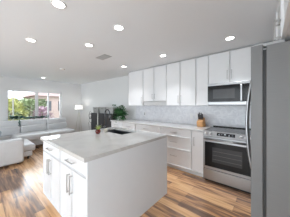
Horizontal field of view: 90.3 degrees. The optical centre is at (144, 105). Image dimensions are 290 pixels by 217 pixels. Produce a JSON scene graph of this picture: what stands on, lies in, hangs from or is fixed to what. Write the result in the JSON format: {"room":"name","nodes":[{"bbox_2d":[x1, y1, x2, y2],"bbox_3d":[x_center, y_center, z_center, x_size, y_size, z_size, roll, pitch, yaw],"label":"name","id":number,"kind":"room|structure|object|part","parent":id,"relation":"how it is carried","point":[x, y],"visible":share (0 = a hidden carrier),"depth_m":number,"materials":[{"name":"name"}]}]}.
{"room":"kitchen","nodes":[
{"label":"kitchen","id":0,"kind":"room"},
{"bbox_2d":[0,76,80,139],"bbox_3d":[-5.168,0.170,4.920,0.150,2.400,5.980,0,0,40],"label":"wall","id":1,"kind":"structure","parent":0,"point":[70,93],"depth_m":6.29,"materials":[{"name":"paint"}]},
{"bbox_2d":[6,89,60,120],"bbox_3d":[-4.379,0.010,5.838,0.060,1.180,1.800,0,0,40],"label":"window","id":2,"kind":"structure","parent":1,"relation":"in","point":[7,90],"depth_m":5.79,"materials":[{"name":"white plastic"}]},
{"bbox_2d":[0,144,250,216],"bbox_3d":[-1.288,1.420,1.611,10.350,0.100,6.280,0,0,40],"label":"floor","id":3,"kind":"structure","parent":0,"point":[21,184],"depth_m":2.17,"materials":[{"name":"brown wood"}]},
{"bbox_2d":[0,118,75,166],"bbox_3d":[-3.470,0.942,4.425,2.305,0.856,2.730,0,0,40],"label":"sectional sofa","id":4,"kind":"object","parent":3,"relation":"on","point":[25,136],"visible":0.91,"depth_m":4.61,"materials":[{"name":"white fabric"}]},
{"bbox_2d":[0,126,19,136],"bbox_3d":[-4.515,0.845,4.692,0.280,0.290,0.674,-9,-6,40],"label":"cushion","id":5,"kind":"object","parent":4,"relation":"on","point":[6,130],"depth_m":4.65,"materials":[{"name":"white fabric"}]},
{"bbox_3d":[-3.257,1.058,3.100,0.260,0.545,0.990,0,0,40],"label":"armrest","id":6,"kind":"part","parent":4,"relation":"part of","materials":[{"name":"white fabric"}]},
{"bbox_2d":[6,115,49,125],"bbox_3d":[-4.131,0.508,5.217,0.305,0.382,1.296,0,0,40],"label":"garland","id":7,"kind":"object","parent":4,"relation":"on","point":[15,117],"visible":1,"depth_m":5.07,"materials":[{"name":"teal plant"}]},
{"bbox_2d":[23,139,34,151],"bbox_3d":[-3.533,1.085,3.716,0.960,0.170,0.970,0,0,40],"label":"seat cushion","id":8,"kind":"object","parent":4,"relation":"on","point":[29,146],"depth_m":3.71,"materials":[{"name":"white fabric"}]},
{"bbox_2d":[12,131,49,140],"bbox_3d":[-3.746,1.000,4.746,0.740,0.180,0.880,0,0,40],"label":"seat cushion","id":9,"kind":"object","parent":4,"relation":"on","point":[30,135],"depth_m":4.61,"materials":[{"name":"white fabric"}]},
{"bbox_2d":[20,124,46,132],"bbox_3d":[-4.048,0.845,5.240,0.280,0.290,0.754,-9,-6,40],"label":"cushion","id":10,"kind":"object","parent":4,"relation":"on","point":[23,127],"depth_m":5.11,"materials":[{"name":"grey fabric"}]},
{"bbox_2d":[46,122,66,129],"bbox_3d":[-3.568,0.845,5.803,0.280,0.290,0.714,-9,-6,40],"label":"cushion","id":11,"kind":"object","parent":4,"relation":"on","point":[49,125],"depth_m":5.67,"materials":[{"name":"grey fabric"}]},
{"bbox_2d":[45,128,75,135],"bbox_3d":[-3.182,1.000,5.408,0.740,0.180,0.860,0,0,40],"label":"seat cushion","id":12,"kind":"object","parent":4,"relation":"on","point":[51,131],"depth_m":5.25,"materials":[{"name":"white fabric"}]},
{"bbox_2d":[75,105,82,131],"bbox_3d":[-2.994,0.676,6.503,0.351,1.392,0.371,0,0,40],"label":"floor lamp","id":13,"kind":"object","parent":3,"relation":"on","point":[76,106],"visible":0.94,"depth_m":6.43,"materials":[{"name":"silver metal"}]},
{"bbox_3d":[-2.986,0.075,6.516,0.340,0.190,0.340,0,0,40],"label":"lamp shade","id":14,"kind":"part","parent":13,"relation":"part of","materials":[{"name":"white fabric"}]},
{"bbox_2d":[91,113,116,129],"bbox_3d":[-1.445,0.828,5.348,1.380,1.085,0.462,0,0,40],"label":"sideboard","id":15,"kind":"object","parent":3,"relation":"on","point":[93,115],"visible":0.37,"depth_m":5.21,"materials":[{"name":"grey wood"}]},
{"bbox_3d":[-1.921,0.800,5.489,0.445,0.920,0.019,0,0,40],"label":"door","id":16,"kind":"part","parent":15,"relation":"part of","materials":[{"name":"grey wood"}]},
{"bbox_2d":[93,107,99,112],"bbox_3d":[-1.836,0.175,5.676,0.380,0.220,0.306,0,0,40],"label":"storage basket","id":17,"kind":"object","parent":15,"relation":"on","point":[95,109],"visible":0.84,"depth_m":5.55,"materials":[{"name":"white"}]},
{"bbox_3d":[-1.576,0.800,5.194,0.445,0.920,0.019,0,0,40],"label":"door","id":18,"kind":"part","parent":15,"relation":"part of","materials":[{"name":"grey wood"}]},
{"bbox_2d":[99,107,106,112],"bbox_3d":[-1.494,0.175,5.384,0.380,0.220,0.306,0,0,40],"label":"storage basket","id":19,"kind":"object","parent":15,"relation":"on","point":[102,109],"visible":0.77,"depth_m":5.28,"materials":[{"name":"white"}]},
{"bbox_3d":[-1.231,0.800,4.900,0.445,0.920,0.019,0,0,40],"label":"door","id":20,"kind":"part","parent":15,"relation":"part of","materials":[{"name":"grey wood"}]},
{"bbox_2d":[106,107,118,113],"bbox_3d":[-1.151,0.175,5.092,0.380,0.220,0.306,0,0,40],"label":"storage basket","id":21,"kind":"object","parent":15,"relation":"on","point":[111,109],"visible":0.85,"depth_m":4.96,"materials":[{"name":"white"}]},
{"bbox_2d":[43,137,166,216],"bbox_3d":[-0.580,0.932,2.164,1.290,0.876,1.340,0,0,40],"label":"kitchen island","id":22,"kind":"object","parent":3,"relation":"on","point":[126,183],"visible":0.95,"depth_m":1.62,"materials":[{"name":"white paint"}]},
{"bbox_3d":[-1.358,0.963,2.006,0.312,0.607,0.020,0,0,40],"label":"door","id":23,"kind":"part","parent":22,"relation":"part of","materials":[{"name":"white paint"}]},
{"bbox_3d":[-1.236,0.576,1.902,0.632,0.151,0.020,0,0,40],"label":"drawer","id":24,"kind":"part","parent":22,"relation":"part of","materials":[{"name":"white paint"}]},
{"bbox_3d":[-1.115,0.963,1.798,0.312,0.607,0.020,0,0,40],"label":"door","id":25,"kind":"part","parent":22,"relation":"part of","materials":[{"name":"white paint"}]},
{"bbox_3d":[-0.872,0.963,1.592,0.308,0.607,0.020,0,0,40],"label":"door","id":26,"kind":"part","parent":22,"relation":"part of","materials":[{"name":"white paint"}]},
{"bbox_3d":[-0.752,0.576,1.489,0.625,0.151,0.020,0,0,40],"label":"drawer","id":27,"kind":"part","parent":22,"relation":"part of","materials":[{"name":"white paint"}]},
{"bbox_3d":[-0.632,0.963,1.386,0.308,0.607,0.020,0,0,40],"label":"door","id":28,"kind":"part","parent":22,"relation":"part of","materials":[{"name":"white paint"}]},
{"bbox_2d":[40,127,166,162],"bbox_3d":[-0.580,0.474,2.171,1.300,0.037,1.340,0,0,40],"label":"island countertop","id":29,"kind":"structure","parent":22,"relation":"on","point":[85,146],"depth_m":1.83,"materials":[{"name":"white stone"}]},
{"bbox_2d":[95,116,100,133],"bbox_3d":[-0.755,0.288,2.329,0.124,0.335,0.128,0,0,-16],"label":"potted plant","id":30,"kind":"object","parent":29,"relation":"on","point":[97,131],"visible":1,"depth_m":2.31,"materials":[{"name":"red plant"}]},
{"bbox_2d":[101,109,110,127],"bbox_3d":[-0.757,0.263,2.787,0.195,0.387,0.116,0,0,40],"label":"kitchen faucet","id":31,"kind":"object","parent":29,"relation":"on","point":[106,109],"visible":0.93,"depth_m":2.85,"materials":[{"name":"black metal"}]},
{"bbox_3d":[-0.734,0.233,2.807,0.174,0.327,0.024,0,0,40],"label":"spout","id":32,"kind":"part","parent":31,"relation":"part of","materials":[{"name":"silver metal"}]},
{"bbox_2d":[107,130,131,134],"bbox_3d":[-0.494,0.582,2.610,0.680,0.176,0.380,0,0,40],"label":"sink","id":33,"kind":"object","parent":29,"relation":"in","point":[111,131],"visible":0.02,"depth_m":2.86,"materials":[{"name":"metal"}]},
{"bbox_3d":[-0.086,0.932,1.764,0.019,0.876,1.308,0,0,40],"label":"panel","id":34,"kind":"part","parent":22,"relation":"part of","materials":[{"name":"white wood"}]},
{"bbox_2d":[111,121,134,129],"bbox_3d":[-0.459,0.932,4.389,1.043,0.876,0.673,0,0,40],"label":"base cabinet","id":35,"kind":"object","parent":3,"relation":"on","point":[113,124],"visible":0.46,"depth_m":4.15,"materials":[{"name":"white paint"}]},
{"bbox_3d":[-0.847,0.575,4.337,0.514,0.153,0.020,0,0,40],"label":"drawer","id":36,"kind":"part","parent":35,"relation":"part of","materials":[{"name":"white paint"}]},
{"bbox_3d":[-0.450,0.575,3.998,0.514,0.153,0.020,0,0,40],"label":"drawer","id":37,"kind":"part","parent":35,"relation":"part of","materials":[{"name":"white paint"}]},
{"bbox_2d":[110,119,212,131],"bbox_3d":[0.203,0.474,3.838,2.848,0.036,0.628,0,0,40],"label":"countertop","id":38,"kind":"structure","parent":35,"relation":"on","point":[191,127],"depth_m":3.46,"materials":[{"name":"white stone"}]},
{"bbox_2d":[111,104,127,120],"bbox_3d":[-0.794,0.316,4.560,0.607,0.703,0.483,0,0,40],"label":"trailing plant","id":39,"kind":"object","parent":38,"relation":"on","point":[119,112],"visible":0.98,"depth_m":4.48,"materials":[{"name":"green plant"}]},
{"bbox_2d":[197,117,205,126],"bbox_3d":[1.219,0.357,3.123,0.164,0.198,0.130,0,0,-40],"label":"knife block","id":40,"kind":"object","parent":38,"relation":"on","point":[200,123],"visible":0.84,"depth_m":3.08,"materials":[{"name":"brown wood"}]},
{"bbox_2d":[135,124,158,132],"bbox_3d":[0.228,0.932,3.804,0.758,0.876,0.673,0,0,40],"label":"base cabinet","id":41,"kind":"object","parent":3,"relation":"on","point":[154,129],"visible":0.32,"depth_m":3.57,"materials":[{"name":"white paint"}]},
{"bbox_2d":[159,127,192,173],"bbox_3d":[0.810,0.932,3.307,0.768,0.876,0.673,0,0,40],"label":"base cabinet","id":42,"kind":"object","parent":3,"relation":"on","point":[178,140],"visible":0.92,"depth_m":3.02,"materials":[{"name":"white paint"}]},
{"bbox_3d":[0.620,0.575,3.085,0.762,0.153,0.020,0,0,40],"label":"drawer","id":43,"kind":"part","parent":42,"relation":"part of","materials":[{"name":"white paint"}]},
{"bbox_3d":[0.620,1.093,3.085,0.762,0.347,0.020,0,0,40],"label":"drawer","id":44,"kind":"part","parent":42,"relation":"part of","materials":[{"name":"white paint"}]},
{"bbox_3d":[0.620,0.785,3.085,0.762,0.252,0.020,0,0,40],"label":"drawer","id":45,"kind":"part","parent":42,"relation":"part of","materials":[{"name":"white paint"}]},
{"bbox_2d":[191,131,202,176],"bbox_3d":[1.191,0.932,2.982,0.231,0.876,0.673,0,0,40],"label":"base cabinet","id":46,"kind":"object","parent":3,"relation":"on","point":[196,136],"visible":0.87,"depth_m":2.77,"materials":[{"name":"white paint"}]},
{"bbox_2d":[203,126,250,193],"bbox_3d":[1.546,0.902,2.622,0.756,0.935,0.723,0,0,40],"label":"electric range","id":47,"kind":"object","parent":3,"relation":"on","point":[225,155],"visible":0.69,"depth_m":2.40,"materials":[{"name":"silver metal"}]},
{"bbox_3d":[1.331,0.595,2.370,0.702,0.025,0.059,0,0,40],"label":"handle","id":48,"kind":"part","parent":47,"relation":"part of","materials":[{"name":"silver metal"}]},
{"bbox_3d":[1.361,1.228,2.405,0.754,0.185,0.035,0,0,40],"label":"storage drawer","id":49,"kind":"part","parent":47,"relation":"part of","materials":[{"name":"silver metal"}]},
{"bbox_3d":[1.361,0.840,2.405,0.754,0.570,0.035,0,0,40],"label":"oven door","id":50,"kind":"part","parent":47,"relation":"part of","materials":[{"name":"silver metal"}]},
{"bbox_3d":[1.356,0.498,2.399,0.756,0.093,0.050,0,0,40],"label":"control panel","id":51,"kind":"part","parent":47,"relation":"part of","materials":[{"name":"silver metal"}]},
{"bbox_2d":[205,126,250,134],"bbox_3d":[1.575,0.462,2.656,0.756,0.024,0.625,0,0,40],"label":"cooktop","id":52,"kind":"object","parent":47,"relation":"in","point":[215,129],"depth_m":2.60,"materials":[{"name":"silver glass"}]},
{"bbox_2d":[245,39,289,216],"bbox_3d":[1.293,0.475,1.109,0.851,1.790,0.906,0,0,40],"label":"refrigerator","id":53,"kind":"object","parent":3,"relation":"on","point":[268,151],"visible":1,"depth_m":0.93,"materials":[{"name":"metal"}]},
{"bbox_3d":[0.967,0.170,1.322,0.077,0.926,0.022,0,0,40],"label":"handle","id":54,"kind":"part","parent":53,"relation":"part of","materials":[{"name":"silver metal"}]},
{"bbox_3d":[1.032,0.170,1.398,0.077,0.926,0.022,0,0,40],"label":"handle","id":55,"kind":"part","parent":53,"relation":"part of","materials":[{"name":"silver metal"}]},
{"bbox_3d":[0.900,0.438,1.145,0.064,1.685,0.450,0,0,40],"label":"door","id":56,"kind":"part","parent":53,"relation":"part of","materials":[{"name":"metal"}]},
{"bbox_2d":[81,76,180,130],"bbox_3d":[0.701,0.170,3.943,10.350,2.400,0.150,0,0,40],"label":"wall","id":57,"kind":"structure","parent":0,"point":[109,92],"depth_m":5.84,"materials":[{"name":"paint"}]},
{"bbox_2d":[128,70,149,105],"bbox_3d":[-0.184,-0.504,4.347,0.590,1.008,0.385,0,0,40],"label":"upper cabinet","id":58,"kind":"object","parent":57,"relation":"attached to","point":[135,79],"visible":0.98,"depth_m":4.24,"materials":[{"name":"white paint"}]},
{"bbox_3d":[-0.280,-0.504,4.234,0.584,1.000,0.020,0,0,40],"label":"door","id":59,"kind":"part","parent":58,"relation":"part of","materials":[{"name":"white paint"}]},
{"bbox_2d":[143,65,165,100],"bbox_3d":[0.330,-0.564,3.908,0.757,0.888,0.385,0,0,40],"label":"upper cabinet","id":60,"kind":"object","parent":57,"relation":"attached to","point":[154,79],"visible":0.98,"depth_m":3.79,"materials":[{"name":"white paint"}]},
{"bbox_3d":[0.089,-0.564,3.919,0.372,0.880,0.020,0,0,40],"label":"door","id":61,"kind":"part","parent":60,"relation":"part of","materials":[{"name":"white paint"}]},
{"bbox_3d":[0.378,-0.564,3.673,0.372,0.880,0.020,0,0,40],"label":"door","id":62,"kind":"part","parent":60,"relation":"part of","materials":[{"name":"white paint"}]},
{"bbox_2d":[144,101,165,104],"bbox_3d":[0.346,-0.060,3.928,0.739,0.116,0.306,0,0,40],"label":"panel","id":63,"kind":"object","parent":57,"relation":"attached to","point":[145,102],"visible":0.76,"depth_m":3.80,"materials":[{"name":"white wood"}]},
{"bbox_2d":[166,58,195,105],"bbox_3d":[0.898,-0.504,3.423,0.734,1.008,0.385,0,0,40],"label":"upper cabinet","id":64,"kind":"object","parent":57,"relation":"attached to","point":[180,76],"visible":0.98,"depth_m":3.29,"materials":[{"name":"white paint"}]},
{"bbox_3d":[0.662,-0.504,3.430,0.360,1.000,0.020,0,0,40],"label":"door","id":65,"kind":"part","parent":64,"relation":"part of","materials":[{"name":"white paint"}]},
{"bbox_3d":[0.943,-0.504,3.192,0.360,1.000,0.020,0,0,40],"label":"door","id":66,"kind":"part","parent":64,"relation":"part of","materials":[{"name":"white paint"}]},
{"bbox_2d":[136,105,250,128],"bbox_3d":[1.218,0.227,3.396,3.986,0.458,0.012,0,0,40],"label":"backsplash","id":67,"kind":"structure","parent":57,"relation":"attached to","point":[215,115],"depth_m":3.39,"materials":[{"name":"tile"}]},
{"bbox_2d":[132,40,275,71],"bbox_3d":[0.997,-1.018,3.387,3.600,0.020,0.308,0,0,40],"label":"cabinet filler","id":68,"kind":"object","parent":57,"relation":"attached to","point":[275,40],"visible":0.11,"depth_m":2.95,"materials":[{"name":"white wood"}]},
{"bbox_2d":[196,56,212,105],"bbox_3d":[1.285,-0.504,3.116,0.250,1.008,0.350,0,0,40],"label":"upper cabinet","id":69,"kind":"object","parent":57,"relation":"attached to","point":[201,62],"visible":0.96,"depth_m":2.99,"materials":[{"name":"white paint"}]},
{"bbox_3d":[1.178,-0.504,2.990,0.244,1.000,0.020,0,0,40],"label":"door","id":70,"kind":"part","parent":69,"relation":"part of","materials":[{"name":"white paint"}]},
{"bbox_2d":[208,46,252,83],"bbox_3d":[1.659,-0.717,2.774,0.758,0.583,0.385,0,0,40],"label":"upper cabinet","id":71,"kind":"object","parent":57,"relation":"attached to","point":[234,65],"visible":0.91,"depth_m":2.66,"materials":[{"name":"white paint"}]},
{"bbox_3d":[1.419,-0.717,2.785,0.372,0.575,0.020,0,0,40],"label":"door","id":72,"kind":"part","parent":71,"relation":"part of","materials":[{"name":"white paint"}]},
{"bbox_2d":[208,80,250,104],"bbox_3d":[1.637,-0.211,2.737,0.746,0.416,0.443,0,0,40],"label":"microwave oven","id":73,"kind":"object","parent":71,"relation":"attached to","point":[229,93],"visible":0.73,"depth_m":2.61,"materials":[{"name":"silver metal"}]},
{"bbox_3d":[1.473,-0.223,2.659,0.598,0.303,0.032,0,0,40],"label":"door","id":74,"kind":"part","parent":73,"relation":"part of","materials":[{"name":"black glass"}]},
{"bbox_3d":[1.530,-0.040,2.612,0.746,0.054,0.030,0,0,40],"label":"trim","id":75,"kind":"part","parent":73,"relation":"part of","materials":[{"name":"silver metal"}]},
{"bbox_3d":[1.648,-0.223,2.463,0.032,0.285,0.041,0,0,40],"label":"handle","id":76,"kind":"part","parent":73,"relation":"part of","materials":[{"name":"silver metal"}]},
{"bbox_3d":[1.758,-0.223,2.416,0.145,0.303,0.032,0,0,40],"label":"control panel","id":77,"kind":"part","parent":73,"relation":"part of","materials":[{"name":"black glass"}]},
{"bbox_3d":[1.708,-0.717,2.539,0.372,0.575,0.020,0,0,40],"label":"door","id":78,"kind":"part","parent":71,"relation":"part of","materials":[{"name":"white paint"}]},
{"bbox_2d":[0,0,276,84],"bbox_3d":[-1.288,-1.090,1.611,10.350,0.120,6.280,0,0,40],"label":"ceiling","id":79,"kind":"structure","parent":0,"point":[180,30],"depth_m":2.06,"materials":[{"name":"paint"}]},
{"bbox_2d":[25,38,36,41],"bbox_3d":[-1.792,-1.026,2.267,0.144,0.008,0.144,0,0,40],"label":"recessed light","id":80,"kind":"object","parent":79,"relation":"in","point":[27,39],"visible":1,"depth_m":2.26,"materials":[{"name":"white"}]},
{"bbox_2d":[50,0,66,8],"bbox_3d":[-0.877,-1.026,1.463,0.144,0.008,0.144,0,0,40],"label":"recessed light","id":81,"kind":"object","parent":79,"relation":"in","point":[59,4],"visible":1,"depth_m":1.46,"materials":[{"name":"white"}]},
{"bbox_2d":[96,54,111,59],"bbox_3d":[-0.882,-1.024,3.065,0.340,0.012,0.180,0,0,40],"label":"ceiling vent","id":82,"kind":"object","parent":79,"relation":"in","point":[104,56],"visible":1,"depth_m":3.06,"materials":[{"name":"grey metal"}]},
{"bbox_2d":[113,25,123,30],"bbox_3d":[-0.346,-1.026,1.906,0.144,0.008,0.144,0,0,40],"label":"recessed light","id":83,"kind":"object","parent":79,"relation":"in","point":[116,27],"visible":1,"depth_m":1.90,"materials":[{"name":"white"}]},
{"bbox_2d":[225,36,234,39],"bbox_3d":[1.297,-1.026,2.200,0.144,0.008,0.144,0,0,40],"label":"recessed light","id":84,"kind":"object","parent":79,"relation":"in","point":[228,37],"visible":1,"depth_m":2.19,"materials":[{"name":"white"}]},
{"label":"outside","id":85,"kind":"structure","parent":0,"visible":0},
{"bbox_3d":[-12.873,1.620,13.608,22.750,0.200,40.000,0,0,40],"label":"ground","id":86,"kind":"structure","parent":85,"visible":0},
{"bbox_2d":[8,97,30,120],"bbox_3d":[-6.820,0.633,7.287,1.613,2.111,1.627,0,0,40],"label":"bush","id":87,"kind":"object","parent":86,"relation":"on","point":[18,106],"visible":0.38,"depth_m":7.27,"materials":[{"name":"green plant"}]},
{"bbox_2d":[8,97,46,119],"bbox_3d":[-10.207,0.494,10.308,0.987,2.247,5.686,0,0,40],"label":"tree","id":88,"kind":"object","parent":86,"relation":"on","point":[40,100],"visible":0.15,"depth_m":11.29,"materials":[{"name":"green plant"}]},
{"bbox_2d":[9,99,46,119],"bbox_3d":[-7.622,0.619,9.567,2.250,2.200,2.240,0,0,40],"label":"bush","id":89,"kind":"object","parent":86,"relation":"on","point":[27,102],"visible":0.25,"depth_m":9.27,"materials":[{"name":"green plant"}]},
{"bbox_2d":[21,92,58,117],"bbox_3d":[-10.345,-0.080,16.380,5.800,3.200,5.000,0,0,40],"label":"house","id":90,"kind":"structure","parent":86,"relation":"on","point":[53,98],"depth_m":14.14,"materials":[{"name":"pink paint"}]},
{"bbox_2d":[31,106,53,118],"bbox_3d":[-5.985,0.899,8.407,1.302,1.788,1.339,0,0,-28],"label":"bush","id":91,"kind":"object","parent":86,"relation":"on","point":[41,108],"visible":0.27,"depth_m":8.21,"materials":[{"name":"pink plant"}]},
{"bbox_3d":[1.852,0.170,0.970,0.120,2.400,2.880,0,0,40],"label":"wall","id":92,"kind":"structure","parent":0,"visible":0},
{"bbox_2d":[274,0,289,40],"bbox_3d":[1.135,-0.729,0.780,0.655,0.598,1.618,0,0,40],"label":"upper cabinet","id":93,"kind":"object","parent":92,"relation":"attached to","point":[282,22],"visible":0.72,"depth_m":0.95,"materials":[{"name":"white paint"}]},
{"bbox_3d":[0.877,-0.505,0.954,0.035,0.130,0.010,0,0,40],"label":"handle","id":94,"kind":"part","parent":93,"relation":"part of","materials":[{"name":"silver metal"}]},
{"bbox_3d":[1.183,-0.729,1.271,0.020,0.590,0.802,0,0,40],"label":"door","id":95,"kind":"part","parent":93,"relation":"part of","materials":[{"name":"white paint"}]},
{"bbox_3d":[0.657,-0.729,0.655,0.020,0.590,0.802,0,0,40],"label":"door","id":96,"kind":"part","parent":93,"relation":"part of","materials":[{"name":"white paint"}]}
]}

